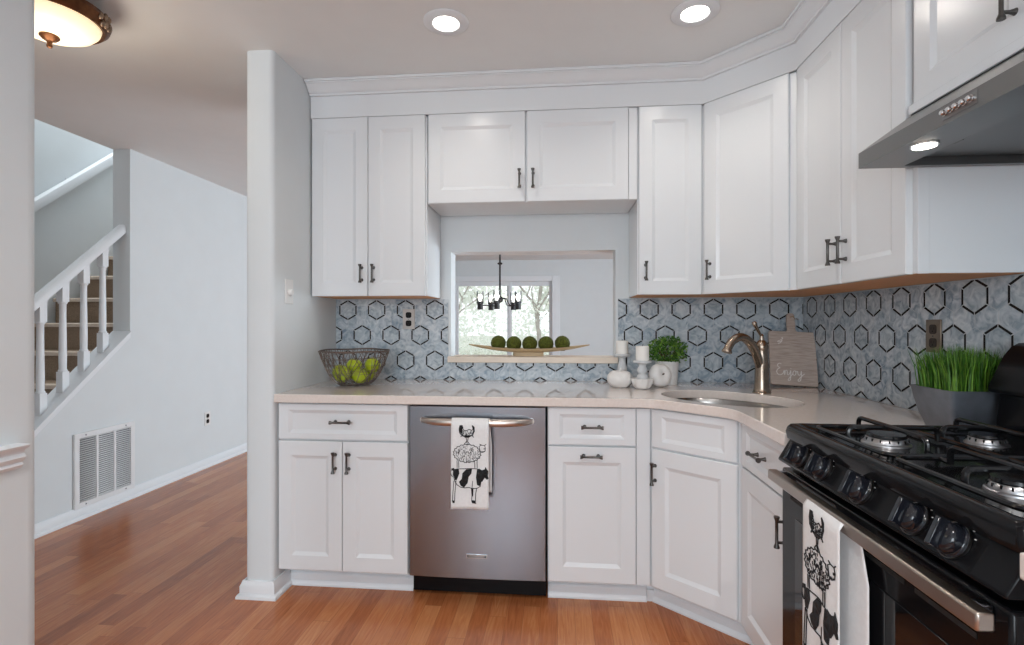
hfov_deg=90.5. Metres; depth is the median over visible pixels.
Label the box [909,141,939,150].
lamp
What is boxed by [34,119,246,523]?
wall
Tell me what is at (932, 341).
receptacle
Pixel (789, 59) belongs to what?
trim
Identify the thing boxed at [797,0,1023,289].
upper cabinet
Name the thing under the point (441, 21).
recessed light
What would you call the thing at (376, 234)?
upper cabinet
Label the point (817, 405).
countertop
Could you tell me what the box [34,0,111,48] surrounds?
flush ceiling light
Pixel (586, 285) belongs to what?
wall
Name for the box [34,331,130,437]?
trim
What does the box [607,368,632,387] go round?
pumpkin
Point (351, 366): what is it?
apple
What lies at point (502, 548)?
dishwasher
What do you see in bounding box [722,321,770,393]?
faucet
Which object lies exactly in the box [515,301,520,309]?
socket
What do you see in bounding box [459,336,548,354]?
ground
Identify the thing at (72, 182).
wall handrail
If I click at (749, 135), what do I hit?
upper cabinet
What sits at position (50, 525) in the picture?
baseboard
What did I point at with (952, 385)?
grass planter
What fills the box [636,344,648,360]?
pillar candle
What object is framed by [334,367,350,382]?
apple
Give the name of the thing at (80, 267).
stair railing
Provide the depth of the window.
9.88 m
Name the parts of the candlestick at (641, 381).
turned stem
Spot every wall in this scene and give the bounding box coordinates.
[0,0,336,644]
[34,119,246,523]
[337,104,803,544]
[455,259,612,355]
[804,273,1023,411]
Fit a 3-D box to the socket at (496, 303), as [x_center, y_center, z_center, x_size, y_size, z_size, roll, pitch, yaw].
[-0.197,-0.241,6.608,0.076,0.110,0.076,0,0,5]
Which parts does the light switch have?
dimmer knob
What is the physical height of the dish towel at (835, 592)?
0.476 m
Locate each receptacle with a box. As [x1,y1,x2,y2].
[406,312,410,317]
[929,325,935,333]
[929,338,935,347]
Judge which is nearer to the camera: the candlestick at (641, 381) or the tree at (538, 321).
the candlestick at (641, 381)
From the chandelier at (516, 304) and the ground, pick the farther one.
the ground
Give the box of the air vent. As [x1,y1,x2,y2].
[73,421,134,510]
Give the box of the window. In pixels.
[455,275,559,354]
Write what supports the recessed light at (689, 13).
in the ceiling
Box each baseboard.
[34,443,246,538]
[235,569,291,600]
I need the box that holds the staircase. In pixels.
[34,256,112,394]
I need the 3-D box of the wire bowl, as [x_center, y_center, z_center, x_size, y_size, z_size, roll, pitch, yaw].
[-0.814,0.226,2.627,0.357,0.182,0.357,0,0,14]
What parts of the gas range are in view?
knob, knob, knob, oven handle, burner, knob panel, oven door, knob, knob, burner, burner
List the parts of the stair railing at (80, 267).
handrail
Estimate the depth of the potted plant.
2.62 m
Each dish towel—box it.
[451,418,491,509]
[802,499,868,644]
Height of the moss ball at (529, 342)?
0.089 m
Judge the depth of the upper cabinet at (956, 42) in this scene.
1.26 m
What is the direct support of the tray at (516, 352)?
on the trim at (599, 359)
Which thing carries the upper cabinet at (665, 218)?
attached to the wall at (602, 232)
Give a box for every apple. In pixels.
[332,365,345,373]
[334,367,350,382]
[346,359,362,372]
[352,368,367,383]
[363,368,375,381]
[365,357,380,372]
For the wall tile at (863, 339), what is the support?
attached to the wall at (1023, 273)
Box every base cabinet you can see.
[279,403,413,590]
[548,407,649,601]
[646,408,753,644]
[742,424,789,644]
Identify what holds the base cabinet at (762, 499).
on the floor
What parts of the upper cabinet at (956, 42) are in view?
light rail, handle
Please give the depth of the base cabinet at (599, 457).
2.19 m
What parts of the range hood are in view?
button plate, filter panel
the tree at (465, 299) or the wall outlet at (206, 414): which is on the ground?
the tree at (465, 299)
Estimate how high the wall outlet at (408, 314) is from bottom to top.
0.114 m
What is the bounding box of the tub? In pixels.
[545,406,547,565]
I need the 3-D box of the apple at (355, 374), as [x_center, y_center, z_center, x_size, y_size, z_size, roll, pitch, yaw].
[-0.770,0.265,2.574,0.080,0.079,0.080,0,0,1]
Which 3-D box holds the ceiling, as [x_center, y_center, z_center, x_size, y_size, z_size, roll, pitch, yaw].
[0.355,-1.355,3.567,6.330,0.250,12.500,0,0,5]
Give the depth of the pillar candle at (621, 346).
2.63 m
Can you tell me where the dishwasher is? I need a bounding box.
[410,405,547,595]
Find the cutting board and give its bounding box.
[768,313,818,386]
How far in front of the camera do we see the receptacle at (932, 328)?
1.76 m
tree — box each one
[459,286,498,328]
[519,286,548,347]
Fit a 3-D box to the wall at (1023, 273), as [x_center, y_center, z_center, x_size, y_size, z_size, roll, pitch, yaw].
[1.370,0.001,-0.039,0.120,2.462,5.500,0,0,5]
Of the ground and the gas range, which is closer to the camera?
the gas range
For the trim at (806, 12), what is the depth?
2.45 m
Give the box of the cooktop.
[786,423,1023,552]
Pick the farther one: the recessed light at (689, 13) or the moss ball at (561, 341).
the moss ball at (561, 341)
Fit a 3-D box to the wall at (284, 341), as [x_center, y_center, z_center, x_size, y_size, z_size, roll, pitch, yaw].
[-1.339,0.001,0.204,0.157,2.462,5.500,0,0,5]
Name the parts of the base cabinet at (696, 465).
handle, drawer, door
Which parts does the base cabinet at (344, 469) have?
door, handle, handle, drawer, handle, door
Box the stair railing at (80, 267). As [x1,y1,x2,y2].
[34,225,125,415]
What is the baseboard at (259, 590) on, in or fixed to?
attached to the wall at (284, 341)
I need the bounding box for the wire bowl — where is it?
[318,348,389,385]
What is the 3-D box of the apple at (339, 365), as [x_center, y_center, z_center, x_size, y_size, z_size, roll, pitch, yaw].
[-0.893,0.253,2.640,0.080,0.078,0.080,0,0,31]
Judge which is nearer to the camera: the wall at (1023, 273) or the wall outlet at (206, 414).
the wall at (1023, 273)
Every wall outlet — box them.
[204,411,209,425]
[403,309,414,328]
[926,320,941,352]
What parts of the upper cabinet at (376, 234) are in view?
door, handle, handle, panel, door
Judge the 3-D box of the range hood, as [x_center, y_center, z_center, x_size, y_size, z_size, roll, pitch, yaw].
[1.168,-0.517,1.043,0.474,0.174,0.742,0,0,5]
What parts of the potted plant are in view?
pot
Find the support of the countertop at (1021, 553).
on the base cabinet
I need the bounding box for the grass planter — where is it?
[907,344,1005,425]
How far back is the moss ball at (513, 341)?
2.87 m
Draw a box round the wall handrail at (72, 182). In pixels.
[34,153,112,211]
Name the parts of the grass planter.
planter pot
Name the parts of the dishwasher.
handle, badge plate, toe panel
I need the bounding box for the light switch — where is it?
[285,279,293,303]
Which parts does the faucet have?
spout, lever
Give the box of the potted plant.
[647,336,687,384]
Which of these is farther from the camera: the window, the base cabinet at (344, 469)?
the window
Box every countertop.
[274,379,924,445]
[1020,552,1023,580]
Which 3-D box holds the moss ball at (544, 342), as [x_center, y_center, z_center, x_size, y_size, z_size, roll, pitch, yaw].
[0.193,0.116,2.888,0.088,0.088,0.088,0,0,28]
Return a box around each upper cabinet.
[312,115,440,298]
[428,107,636,216]
[629,104,701,297]
[688,71,871,297]
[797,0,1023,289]
[909,0,1023,114]
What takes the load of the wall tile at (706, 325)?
attached to the wall at (602, 232)
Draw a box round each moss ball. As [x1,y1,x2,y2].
[491,335,505,350]
[506,336,521,348]
[522,336,536,348]
[538,336,553,348]
[555,336,569,350]
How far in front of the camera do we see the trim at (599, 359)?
2.81 m
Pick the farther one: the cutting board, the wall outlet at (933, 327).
the cutting board
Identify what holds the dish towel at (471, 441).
hanging from the dishwasher
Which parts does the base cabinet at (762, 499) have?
handle, door, drawer, handle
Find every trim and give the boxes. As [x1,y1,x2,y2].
[0,443,30,472]
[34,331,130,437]
[304,0,831,96]
[311,0,861,118]
[447,355,617,363]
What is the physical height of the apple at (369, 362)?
0.080 m
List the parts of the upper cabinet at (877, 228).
door, handle, handle, door, panel, frame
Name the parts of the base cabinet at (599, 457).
handle, drawer, door, handle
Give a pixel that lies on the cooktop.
(987, 507)
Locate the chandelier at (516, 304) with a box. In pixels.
[477,255,521,309]
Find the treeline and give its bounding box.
[459,286,548,354]
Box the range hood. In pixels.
[859,49,1023,168]
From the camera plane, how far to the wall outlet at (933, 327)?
1.75 m
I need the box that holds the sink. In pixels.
[675,398,787,407]
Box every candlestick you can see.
[614,353,630,370]
[630,360,653,388]
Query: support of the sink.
in the countertop at (817, 405)
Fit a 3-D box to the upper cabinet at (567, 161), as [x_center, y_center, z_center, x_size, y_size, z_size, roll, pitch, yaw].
[0.103,-0.831,2.654,1.044,0.451,0.350,0,0,5]
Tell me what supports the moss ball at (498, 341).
in the tray at (516, 352)
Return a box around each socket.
[477,301,482,309]
[488,302,493,309]
[494,301,499,308]
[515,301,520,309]
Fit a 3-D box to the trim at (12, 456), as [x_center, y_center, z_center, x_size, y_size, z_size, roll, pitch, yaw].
[-1.349,0.320,-0.604,0.036,0.060,3.688,0,0,5]
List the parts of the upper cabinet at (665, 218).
handle, panel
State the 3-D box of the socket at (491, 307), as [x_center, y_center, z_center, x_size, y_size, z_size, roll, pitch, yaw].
[-0.293,-0.241,7.112,0.076,0.110,0.076,0,0,5]
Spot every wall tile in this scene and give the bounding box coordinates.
[336,298,802,382]
[803,275,1023,410]
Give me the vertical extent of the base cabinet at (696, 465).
0.874 m
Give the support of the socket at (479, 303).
attached to the chandelier at (516, 304)
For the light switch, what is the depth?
2.40 m
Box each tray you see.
[469,344,589,355]
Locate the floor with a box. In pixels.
[34,452,749,644]
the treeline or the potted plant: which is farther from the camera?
the treeline
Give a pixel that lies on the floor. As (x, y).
(167, 564)
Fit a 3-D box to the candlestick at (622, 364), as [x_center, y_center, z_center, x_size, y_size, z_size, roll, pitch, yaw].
[0.577,0.238,2.658,0.090,0.159,0.090,0,0,5]
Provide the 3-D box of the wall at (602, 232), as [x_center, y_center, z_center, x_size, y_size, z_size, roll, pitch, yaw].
[1.153,0.001,2.805,4.605,2.462,0.125,0,0,5]
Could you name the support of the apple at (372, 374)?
in the wire bowl
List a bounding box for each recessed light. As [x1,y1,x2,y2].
[423,8,468,35]
[671,0,719,26]
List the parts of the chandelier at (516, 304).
lamp shade, lamp shade, stem, lamp shade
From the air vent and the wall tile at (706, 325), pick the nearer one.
the wall tile at (706, 325)
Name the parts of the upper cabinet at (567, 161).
door, handle, panel, handle, door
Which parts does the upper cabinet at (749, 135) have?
handle, door, panel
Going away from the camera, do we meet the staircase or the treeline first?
the staircase
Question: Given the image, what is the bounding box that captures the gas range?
[768,343,1023,644]
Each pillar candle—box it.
[616,339,627,353]
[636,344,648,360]
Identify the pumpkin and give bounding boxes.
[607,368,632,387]
[649,364,671,386]
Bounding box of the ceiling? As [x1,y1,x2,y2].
[34,0,799,260]
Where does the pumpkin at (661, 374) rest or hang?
on the countertop at (817, 405)

